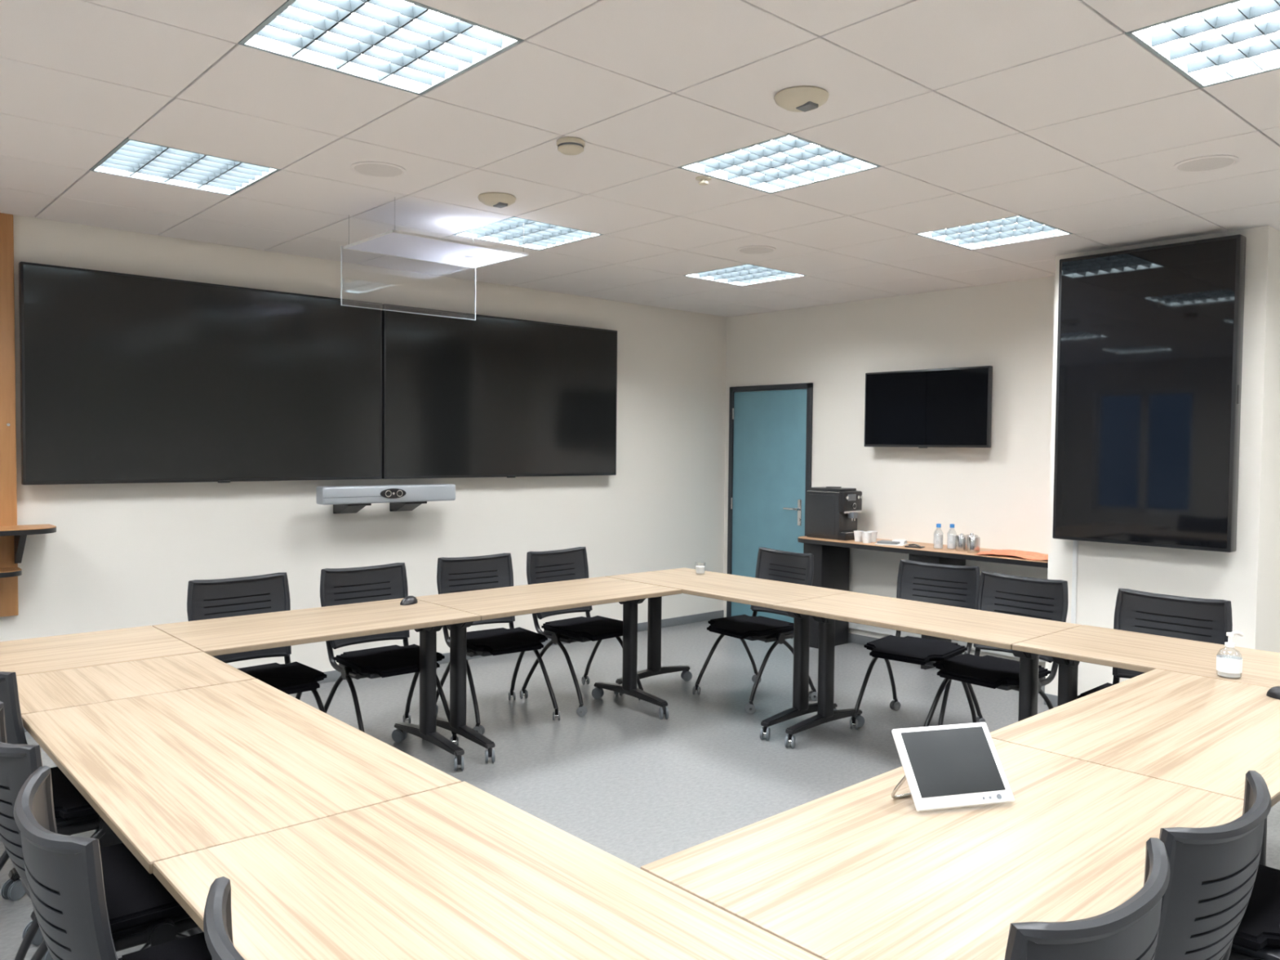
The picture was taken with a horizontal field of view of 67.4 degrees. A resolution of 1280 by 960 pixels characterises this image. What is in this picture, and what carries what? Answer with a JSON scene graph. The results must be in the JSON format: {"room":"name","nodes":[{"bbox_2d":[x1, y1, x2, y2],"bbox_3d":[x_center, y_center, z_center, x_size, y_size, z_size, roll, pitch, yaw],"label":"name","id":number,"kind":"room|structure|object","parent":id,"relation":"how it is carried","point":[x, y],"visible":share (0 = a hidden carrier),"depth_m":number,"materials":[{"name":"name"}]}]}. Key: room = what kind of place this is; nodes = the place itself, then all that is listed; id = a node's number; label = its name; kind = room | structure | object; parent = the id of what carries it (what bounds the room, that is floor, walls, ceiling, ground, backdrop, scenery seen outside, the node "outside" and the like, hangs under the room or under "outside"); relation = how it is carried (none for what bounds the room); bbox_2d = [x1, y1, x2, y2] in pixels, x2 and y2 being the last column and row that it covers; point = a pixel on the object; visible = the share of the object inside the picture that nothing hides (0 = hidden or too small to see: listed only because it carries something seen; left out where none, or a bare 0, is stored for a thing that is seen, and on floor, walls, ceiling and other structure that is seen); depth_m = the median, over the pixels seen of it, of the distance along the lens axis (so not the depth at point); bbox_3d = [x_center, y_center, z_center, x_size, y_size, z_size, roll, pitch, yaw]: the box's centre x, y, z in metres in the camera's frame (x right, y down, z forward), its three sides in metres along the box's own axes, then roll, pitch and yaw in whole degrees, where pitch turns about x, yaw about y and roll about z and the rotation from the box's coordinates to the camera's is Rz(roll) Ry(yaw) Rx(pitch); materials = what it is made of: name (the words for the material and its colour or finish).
{"room":"conference room","nodes":[
{"label":"conference room","id":0,"kind":"room"},
{"bbox_2d":[0,214,726,671],"bbox_3d":[-2.420,-0.092,5.963,8.800,2.820,0.200,-1,3,-42],"label":"wall","id":1,"kind":"structure","parent":0,"point":[118,555],"depth_m":6.41,"materials":[{"name":"paint"}]},
{"bbox_2d":[0,213,18,617],"bbox_3d":[-3.693,-0.323,4.640,1.145,2.088,0.047,-1,3,-42],"label":"wood wall panel","id":2,"kind":"object","parent":1,"relation":"attached to","point":[8,486],"visible":1,"depth_m":4.99,"materials":[{"name":"brown wood"}]},
{"bbox_2d":[0,567,22,577],"bbox_3d":[-3.594,0.568,4.625,1.045,0.200,0.180,-1,3,-42],"label":"wall shelf","id":3,"kind":"object","parent":2,"relation":"attached to","point":[9,571],"visible":1,"depth_m":4.89,"materials":[{"name":"brown wood"}]},
{"bbox_2d":[0,524,56,563],"bbox_3d":[-3.497,0.349,4.621,1.190,0.200,0.300,-1,3,-42],"label":"wall shelf","id":4,"kind":"object","parent":2,"relation":"attached to","point":[20,532],"visible":1,"depth_m":4.92,"materials":[{"name":"brown wood"}]},
{"bbox_2d":[18,261,382,484],"bbox_3d":[-2.481,-0.566,5.683,2.025,1.161,0.104,-1,3,-42],"label":"wall display","id":5,"kind":"object","parent":1,"relation":"attached to","point":[125,378],"visible":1,"depth_m":5.52,"materials":[{"name":"black glass"}]},
{"bbox_2d":[23,609,724,731],"bbox_3d":[-2.363,1.285,5.932,8.400,0.070,0.012,-1,3,-42],"label":"baseboard","id":6,"kind":"structure","parent":1,"relation":"attached to","point":[331,676],"depth_m":8.25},
{"bbox_2d":[315,484,455,513],"bbox_3d":[-1.682,0.125,6.314,0.940,0.185,0.278,-1,3,-42],"label":"bar","id":7,"kind":"object","parent":1,"relation":"attached to","point":[344,499],"visible":1,"depth_m":6.19,"materials":[{"name":"silver metal"}]},
{"bbox_2d":[382,303,617,479],"bbox_3d":[-0.968,-0.598,7.043,2.025,1.161,0.104,-1,3,-42],"label":"wall display","id":8,"kind":"object","parent":1,"relation":"attached to","point":[486,396],"visible":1,"depth_m":6.89,"materials":[{"name":"black glass"}]},
{"bbox_2d":[0,0,1279,316],"bbox_3d":[0.670,-1.266,2.500,8.400,0.030,9.000,-1,3,-42],"label":"ceiling","id":9,"kind":"structure","parent":0,"point":[1047,112],"depth_m":3.58,"materials":[{"name":"tile"}]},
{"bbox_2d":[89,137,280,195],"bbox_3d":[-1.962,-1.393,4.137,0.600,0.115,0.600,-1,3,-42],"label":"ceiling light","id":10,"kind":"object","parent":9,"relation":"in","point":[131,158],"depth_m":4.15,"materials":[{"name":"white metal"}]},
{"bbox_2d":[350,161,406,177],"bbox_3d":[-1.115,-1.321,4.094,0.234,0.007,0.234,-1,3,-42],"label":"ceiling speaker","id":11,"kind":"object","parent":9,"relation":"in","point":[372,169],"depth_m":4.08},
{"bbox_2d":[238,0,524,95],"bbox_3d":[-0.758,-1.335,2.800,0.600,0.115,0.600,-1,3,-42],"label":"ceiling light","id":12,"kind":"object","parent":9,"relation":"in","point":[409,46],"depth_m":2.83,"materials":[{"name":"white metal"}]},
{"bbox_2d":[341,196,528,319],"bbox_3d":[-1.055,-1.124,4.989,0.803,0.461,0.535,-1,3,-42],"label":"acrylic tray","id":13,"kind":"object","parent":9,"relation":"hanging from","point":[397,243],"visible":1,"depth_m":4.95,"materials":[{"name":"plastic"}]},
{"bbox_2d":[477,191,515,208],"bbox_3d":[-0.675,-1.312,4.532,0.180,0.048,0.180,-1,3,-42],"label":"sensor","id":14,"kind":"object","parent":9,"relation":"attached to","point":[500,200],"visible":1,"depth_m":4.48,"materials":[{"name":"beige plastic"}]},
{"bbox_2d":[452,216,603,250],"bbox_3d":[-0.624,-1.422,5.340,0.600,0.115,0.600,-1,3,-42],"label":"ceiling light","id":15,"kind":"object","parent":9,"relation":"in","point":[538,235],"depth_m":5.37,"materials":[{"name":"white metal"}]},
{"bbox_2d":[556,137,585,155],"bbox_3d":[-0.266,-1.279,3.690,0.110,0.046,0.110,-1,3,-42],"label":"smoke detector","id":16,"kind":"object","parent":9,"relation":"attached to","point":[566,145],"visible":1,"depth_m":3.65,"materials":[{"name":"beige plastic"}]},
{"bbox_2d":[695,175,711,185],"bbox_3d":[0.277,-1.300,4.178,0.070,0.027,0.070,-1,3,-42],"label":"sprinkler head","id":17,"kind":"object","parent":9,"relation":"attached to","point":[703,179],"visible":1,"depth_m":4.16},
{"bbox_2d":[682,263,806,285],"bbox_3d":[0.714,-1.451,6.544,0.600,0.115,0.600,-1,3,-42],"label":"ceiling light","id":18,"kind":"object","parent":9,"relation":"in","point":[744,274],"depth_m":6.58,"materials":[{"name":"white metal"}]},
{"bbox_2d":[736,245,776,254],"bbox_3d":[0.689,-1.359,5.677,0.234,0.007,0.234,-1,3,-42],"label":"ceiling speaker","id":19,"kind":"object","parent":9,"relation":"in","point":[753,250],"depth_m":5.67},
{"bbox_2d":[677,133,881,193],"bbox_3d":[0.580,-1.363,4.004,0.600,0.115,0.600,-1,3,-42],"label":"ceiling light","id":20,"kind":"object","parent":9,"relation":"in","point":[788,161],"depth_m":4.03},
{"bbox_2d":[773,85,829,111],"bbox_3d":[0.536,-1.253,3.188,0.180,0.048,0.180,-1,3,-42],"label":"sensor","id":21,"kind":"object","parent":9,"relation":"attached to","point":[800,98],"visible":1,"depth_m":3.14,"materials":[{"name":"beige plastic"}]},
{"bbox_2d":[915,214,1073,249],"bbox_3d":[1.918,-1.392,5.207,0.600,0.115,0.600,-1,3,-42],"label":"ceiling light","id":22,"kind":"object","parent":9,"relation":"in","point":[1018,228],"depth_m":5.24,"materials":[{"name":"white metal"}]},
{"bbox_2d":[1124,0,1279,88],"bbox_3d":[1.784,-1.305,2.667,0.600,0.115,0.600,-1,3,-42],"label":"ceiling light","id":23,"kind":"object","parent":9,"relation":"in","point":[1235,39],"depth_m":2.78,"materials":[{"name":"white metal"}]},
{"bbox_2d":[1172,155,1239,173],"bbox_3d":[2.294,-1.280,3.895,0.234,0.007,0.234,-1,3,-42],"label":"ceiling speaker","id":24,"kind":"object","parent":9,"relation":"in","point":[1212,162],"depth_m":3.88},
{"bbox_2d":[0,619,1279,959],"bbox_3d":[0.642,1.517,2.597,8.800,0.100,9.400,-1,3,-42],"label":"floor","id":25,"kind":"structure","parent":0,"point":[641,788],"depth_m":5.13,"materials":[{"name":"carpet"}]},
{"bbox_2d":[0,671,199,959],"bbox_3d":[-1.758,0.977,3.030,0.617,0.901,0.566,-1,3,-45],"label":"office chair","id":26,"kind":"object","parent":25,"relation":"on","point":[73,815],"visible":0.18,"depth_m":2.82,"materials":[{"name":"fabric"}]},
{"bbox_2d":[0,701,199,959],"bbox_3d":[-1.272,1.004,2.386,0.617,0.901,0.566,-1,3,-42],"label":"office chair","id":27,"kind":"object","parent":25,"relation":"on","point":[140,908],"visible":0.42,"depth_m":2.22,"materials":[{"name":"fabric"}]},
{"bbox_2d":[0,625,202,675],"bbox_3d":[-2.407,1.032,3.560,1.287,0.740,0.695,-1,3,-42],"label":"conference table","id":28,"kind":"object","parent":25,"relation":"on","point":[74,651],"visible":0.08,"depth_m":3.73,"materials":[{"name":"brown wood"}]},
{"bbox_2d":[13,764,212,959],"bbox_3d":[-0.867,1.025,1.906,0.617,0.901,0.566,-1,3,-40],"label":"office chair","id":29,"kind":"object","parent":25,"relation":"on","point":[64,877],"visible":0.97,"depth_m":1.61,"materials":[{"name":"plastic"}]},
{"bbox_2d":[0,652,255,945],"bbox_3d":[-1.766,1.048,3.289,0.695,0.740,0.550,-1,3,-42],"label":"conference table","id":30,"kind":"object","parent":25,"relation":"on","point":[66,688],"visible":0.36,"depth_m":3.25,"materials":[{"name":"brown wood"}]},
{"bbox_2d":[203,875,244,959],"bbox_3d":[-0.301,1.047,1.442,0.617,0.901,0.566,-1,3,-44],"label":"office chair","id":31,"kind":"object","parent":25,"relation":"on","point":[217,917],"visible":1,"depth_m":1.33,"materials":[{"name":"plastic"}]},
{"bbox_2d":[21,678,461,959],"bbox_3d":[-1.134,1.079,2.587,0.695,0.740,1.327,-1,3,-42],"label":"conference table","id":32,"kind":"object","parent":25,"relation":"on","point":[172,774],"visible":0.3,"depth_m":2.41,"materials":[{"name":"brown wood"}]},
{"bbox_2d":[186,572,326,712],"bbox_3d":[-1.781,0.925,4.505,0.566,0.901,0.617,-1,3,-45],"label":"office chair","id":33,"kind":"object","parent":25,"relation":"on","point":[206,599],"visible":0.35,"depth_m":4.64,"materials":[{"name":"fabric"}]},
{"bbox_2d":[152,598,480,771],"bbox_3d":[-1.459,1.012,4.412,1.257,0.740,0.695,-1,3,-42],"label":"conference table","id":34,"kind":"object","parent":25,"relation":"on","point":[248,633],"visible":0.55,"depth_m":4.42,"materials":[{"name":"brown wood"}]},
{"bbox_2d":[400,595,417,604],"bbox_3d":[-1.175,0.609,4.880,0.070,0.038,0.120,1,2,19],"label":"computer mouse","id":35,"kind":"object","parent":34,"relation":"on","point":[409,600],"visible":1,"depth_m":4.85,"materials":[{"name":"black plastic"}]},
{"bbox_2d":[320,562,458,746],"bbox_3d":[-1.314,0.914,4.951,0.566,0.901,0.617,-1,3,-42],"label":"office chair","id":36,"kind":"object","parent":25,"relation":"on","point":[338,586],"visible":0.55,"depth_m":5.01,"materials":[{"name":"plastic"}]},
{"bbox_2d":[152,781,822,959],"bbox_3d":[-0.241,1.122,1.603,0.695,0.740,1.327,-1,3,-42],"label":"conference table","id":37,"kind":"object","parent":25,"relation":"on","point":[458,871],"visible":1,"depth_m":1.73,"materials":[{"name":"brown wood"}]},
{"bbox_2d":[435,552,559,734],"bbox_3d":[-0.829,0.901,5.470,0.566,0.901,0.617,-1,3,-37],"label":"office chair","id":38,"kind":"object","parent":25,"relation":"on","point":[454,575],"visible":0.67,"depth_m":5.54,"materials":[{"name":"plastic"}]},
{"bbox_2d":[415,576,681,763],"bbox_3d":[-0.493,0.991,5.282,1.337,0.740,0.695,-1,3,-42],"label":"conference table","id":39,"kind":"object","parent":25,"relation":"on","point":[512,601],"visible":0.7,"depth_m":5.14,"materials":[{"name":"brown wood"}]},
{"bbox_2d":[519,546,643,716],"bbox_3d":[-0.354,0.892,5.869,0.617,0.901,0.566,3,3,45],"label":"office chair","id":40,"kind":"object","parent":25,"relation":"on","point":[568,564],"visible":0.81,"depth_m":5.89,"materials":[{"name":"fabric"}]},
{"bbox_2d":[605,567,850,740],"bbox_3d":[0.490,0.986,5.722,0.695,0.740,1.357,-1,3,-42],"label":"conference table","id":41,"kind":"object","parent":25,"relation":"on","point":[763,593],"visible":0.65,"depth_m":5.50,"materials":[{"name":"brown wood"}]},
{"bbox_2d":[695,565,705,573],"bbox_3d":[0.384,0.563,6.106,0.068,0.075,0.068,-1,3,-42],"label":"drinking glass","id":42,"kind":"object","parent":41,"relation":"on","point":[700,569],"visible":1,"depth_m":6.08,"materials":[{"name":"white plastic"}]},
{"bbox_2d":[692,546,817,713],"bbox_3d":[0.726,0.899,5.955,0.617,0.901,0.566,-1,2,-36],"label":"office chair","id":43,"kind":"object","parent":25,"relation":"on","point":[776,565],"visible":0.73,"depth_m":6.00,"materials":[{"name":"fabric"}]},
{"bbox_2d":[849,559,985,729],"bbox_3d":[1.552,0.929,5.338,0.566,0.901,0.617,2,3,41],"label":"office chair","id":44,"kind":"object","parent":25,"relation":"on","point":[953,585],"visible":0.59,"depth_m":5.42,"materials":[{"name":"plastic"}]},
{"bbox_2d":[773,591,1082,748],"bbox_3d":[1.372,1.029,4.735,0.695,0.740,1.287,-1,3,-42],"label":"conference table","id":45,"kind":"object","parent":25,"relation":"on","point":[1000,630],"visible":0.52,"depth_m":4.67,"materials":[{"name":"brown wood"}]},
{"bbox_2d":[640,737,1244,959],"bbox_3d":[0.714,1.117,2.045,1.307,0.740,0.695,-1,3,-42],"label":"conference table","id":46,"kind":"object","parent":25,"relation":"on","point":[855,872],"visible":0.87,"depth_m":1.89,"materials":[{"name":"brown wood"}]},
{"bbox_2d":[891,722,1014,811],"bbox_3d":[0.719,0.660,2.209,0.272,0.161,0.123,0,2,-15],"label":"tablet","id":47,"kind":"object","parent":46,"relation":"on","point":[954,766],"visible":1,"depth_m":2.20,"materials":[{"name":"white plastic"}]},
{"bbox_2d":[923,570,1068,726],"bbox_3d":[1.795,0.949,4.841,0.617,0.901,0.566,-1,3,-39],"label":"office chair","id":48,"kind":"object","parent":25,"relation":"on","point":[1028,597],"visible":0.48,"depth_m":4.92,"materials":[{"name":"plastic"}]},
{"bbox_2d":[1004,837,1169,959],"bbox_3d":[0.534,1.048,1.657,0.566,0.901,0.617,-1,3,-40],"label":"office chair","id":49,"kind":"object","parent":25,"relation":"on","point":[1129,931],"visible":1,"depth_m":1.37,"materials":[{"name":"plastic"}]},
{"bbox_2d":[989,668,1279,865],"bbox_3d":[1.680,1.096,2.914,1.287,0.740,0.695,-1,3,-42],"label":"conference table","id":50,"kind":"object","parent":25,"relation":"on","point":[1200,732],"visible":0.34,"depth_m":2.78,"materials":[{"name":"brown wood"}]},
{"bbox_2d":[1266,685,1279,699],"bbox_3d":[2.133,0.702,3.164,0.070,0.038,0.120,-1,3,-38],"label":"computer mouse","id":51,"kind":"object","parent":50,"relation":"on","point":[1274,691],"visible":1,"depth_m":3.17,"materials":[{"name":"black plastic"}]},
{"bbox_2d":[1012,624,1279,706],"bbox_3d":[2.236,1.071,3.784,0.695,0.740,1.277,-1,3,-42],"label":"conference table","id":52,"kind":"object","parent":25,"relation":"on","point":[1111,647],"visible":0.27,"depth_m":3.91,"materials":[{"name":"brown wood"}]},
{"bbox_2d":[1216,631,1243,677],"bbox_3d":[2.133,0.629,3.473,0.081,0.162,0.097,2,2,33],"label":"hand sanitizer bottle","id":53,"kind":"object","parent":52,"relation":"on","point":[1229,666],"visible":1,"depth_m":3.45,"materials":[{"name":"white plastic"}]},
{"bbox_2d":[1077,588,1232,698],"bbox_3d":[2.247,0.975,4.234,0.617,0.901,0.566,-1,3,-42],"label":"office chair","id":54,"kind":"object","parent":25,"relation":"on","point":[1201,620],"visible":0.19,"depth_m":4.42,"materials":[{"name":"plastic"}]},
{"bbox_2d":[1153,770,1271,959],"bbox_3d":[0.920,1.040,1.997,0.566,0.901,0.617,-1,3,-41],"label":"office chair","id":55,"kind":"object","parent":25,"relation":"on","point":[1213,869],"visible":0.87,"depth_m":1.70,"materials":[{"name":"plastic"}]},
{"bbox_2d":[1228,864,1279,959],"bbox_3d":[1.468,1.032,2.356,0.566,0.901,0.617,-1,3,-42],"label":"office chair","id":56,"kind":"object","parent":25,"relation":"on","point":[1257,936],"visible":0.25,"depth_m":2.20,"materials":[{"name":"fabric"}]},
{"bbox_2d":[723,275,1054,668],"bbox_3d":[3.853,-0.011,5.422,0.200,2.820,9.000,-1,3,-42],"label":"wall","id":57,"kind":"structure","parent":0,"point":[999,494],"depth_m":7.20,"materials":[{"name":"paint"}]},
{"bbox_2d":[726,382,813,622],"bbox_3d":[1.086,0.227,8.289,0.084,2.090,0.915,-1,3,-42],"label":"door","id":58,"kind":"structure","parent":57,"relation":"in","point":[770,460],"depth_m":8.31,"materials":[{"name":"wood"}]},
{"bbox_2d":[864,365,992,448],"bbox_3d":[2.125,-0.523,7.088,0.124,0.576,1.030,-1,3,-42],"label":"television","id":59,"kind":"object","parent":57,"relation":"attached to","point":[943,407],"visible":1,"depth_m":7.01,"materials":[{"name":"black plastic"}]},
{"bbox_2d":[848,622,1045,662],"bbox_3d":[2.253,1.147,7.041,0.050,0.120,2.030,-1,3,-42],"label":"trim","id":60,"kind":"structure","parent":57,"relation":"attached to","point":[852,625],"depth_m":7.34,"materials":[{"name":"grey plastic"}]},
{"bbox_2d":[848,632,1057,706],"bbox_3d":[2.319,1.312,6.514,0.662,0.070,3.412,-1,3,-42],"label":"baseboard","id":61,"kind":"structure","parent":57,"relation":"attached to","point":[852,637],"depth_m":7.59,"materials":[{"name":"grey plastic"}]},
{"bbox_2d":[797,536,1048,669],"bbox_3d":[2.071,0.905,6.917,0.480,0.850,2.115,-1,3,-42],"label":"countertop","id":62,"kind":"structure","parent":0,"point":[831,557],"depth_m":7.36,"materials":[{"name":"brown wood"}]},
{"bbox_2d":[806,486,862,540],"bbox_3d":[1.523,0.253,7.492,0.244,0.400,0.385,-1,3,-42],"label":"coffee machine","id":63,"kind":"object","parent":62,"relation":"on","point":[832,512],"visible":0.91,"depth_m":7.39,"materials":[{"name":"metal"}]},
{"bbox_2d":[853,530,863,542],"bbox_3d":[1.649,0.424,7.239,0.076,0.080,0.076,-1,3,-42],"label":"paper cup","id":64,"kind":"object","parent":62,"relation":"on","point":[857,534],"visible":0.92,"depth_m":7.21,"materials":[{"name":"white paper"}]},
{"bbox_2d":[862,531,871,542],"bbox_3d":[1.686,0.427,7.138,0.076,0.080,0.076,-1,3,-42],"label":"paper cup","id":65,"kind":"object","parent":62,"relation":"on","point":[866,535],"visible":1,"depth_m":7.11,"materials":[{"name":"white paper"}]},
{"bbox_2d":[866,530,877,542],"bbox_3d":[1.747,0.425,7.220,0.076,0.080,0.076,-1,3,-42],"label":"paper cup","id":66,"kind":"object","parent":62,"relation":"on","point":[873,537],"visible":0.78,"depth_m":7.19,"materials":[{"name":"white paper"}]},
{"bbox_2d":[874,539,908,546],"bbox_3d":[1.851,0.457,7.060,0.200,0.030,0.180,2,2,31],"label":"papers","id":67,"kind":"object","parent":62,"relation":"on","point":[895,542],"visible":1,"depth_m":7.02,"materials":[{"name":"white paper"}]},
{"bbox_2d":[904,543,924,548],"bbox_3d":[1.961,0.468,6.849,0.120,0.026,0.080,2,2,37],"label":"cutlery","id":68,"kind":"object","parent":62,"relation":"on","point":[910,545],"visible":1,"depth_m":6.83,"materials":[{"name":"metal"}]},
{"bbox_2d":[933,523,942,548],"bbox_3d":[2.106,0.395,6.775,0.066,0.178,0.066,-1,3,-42],"label":"water bottle","id":69,"kind":"object","parent":62,"relation":"on","point":[938,538],"visible":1,"depth_m":6.75,"materials":[{"name":"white plastic"}]},
{"bbox_2d":[947,524,955,548],"bbox_3d":[2.198,0.397,6.763,0.066,0.178,0.066,-1,3,-42],"label":"water bottle","id":70,"kind":"object","parent":62,"relation":"on","point":[951,538],"visible":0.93,"depth_m":6.74,"materials":[{"name":"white plastic"}]},
{"bbox_2d":[955,533,968,551],"bbox_3d":[2.226,0.430,6.642,0.084,0.120,0.084,-1,3,-42],"label":"metal canister","id":71,"kind":"object","parent":62,"relation":"on","point":[961,540],"visible":0.91,"depth_m":6.61,"materials":[{"name":"silver metal"}]},
{"bbox_2d":[966,534,980,553],"bbox_3d":[2.270,0.434,6.534,0.084,0.120,0.084,-1,3,-42],"label":"metal canister","id":72,"kind":"object","parent":62,"relation":"on","point":[973,542],"visible":0.97,"depth_m":6.50,"materials":[{"name":"silver metal"}]},
{"bbox_2d":[974,549,1048,559],"bbox_3d":[2.556,0.494,6.323,0.380,0.021,0.560,-1,3,-45],"label":"cloth","id":73,"kind":"object","parent":62,"relation":"on","point":[1024,554],"visible":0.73,"depth_m":6.36,"materials":[{"name":"orange fabric"}]},
{"bbox_2d":[1044,226,1279,695],"bbox_3d":[3.099,-0.025,5.624,0.650,2.820,1.110,-1,3,-42],"label":"wall","id":74,"kind":"structure","parent":0,"point":[1248,577],"depth_m":5.13,"materials":[{"name":"white paint"}]},
{"bbox_2d":[1071,540,1078,623],"bbox_3d":[2.584,0.767,5.716,0.018,1.080,0.025,-1,3,-42],"label":"trim","id":75,"kind":"structure","parent":74,"relation":"attached to","point":[1075,543],"depth_m":5.70,"materials":[{"name":"white plastic"}]},
{"bbox_2d":[1052,234,1245,552],"bbox_3d":[2.811,-0.459,5.343,0.142,1.640,0.944,-1,3,-42],"label":"wall display","id":76,"kind":"object","parent":74,"relation":"attached to","point":[1149,340],"visible":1,"depth_m":5.25,"materials":[{"name":"black glass"}]}
]}

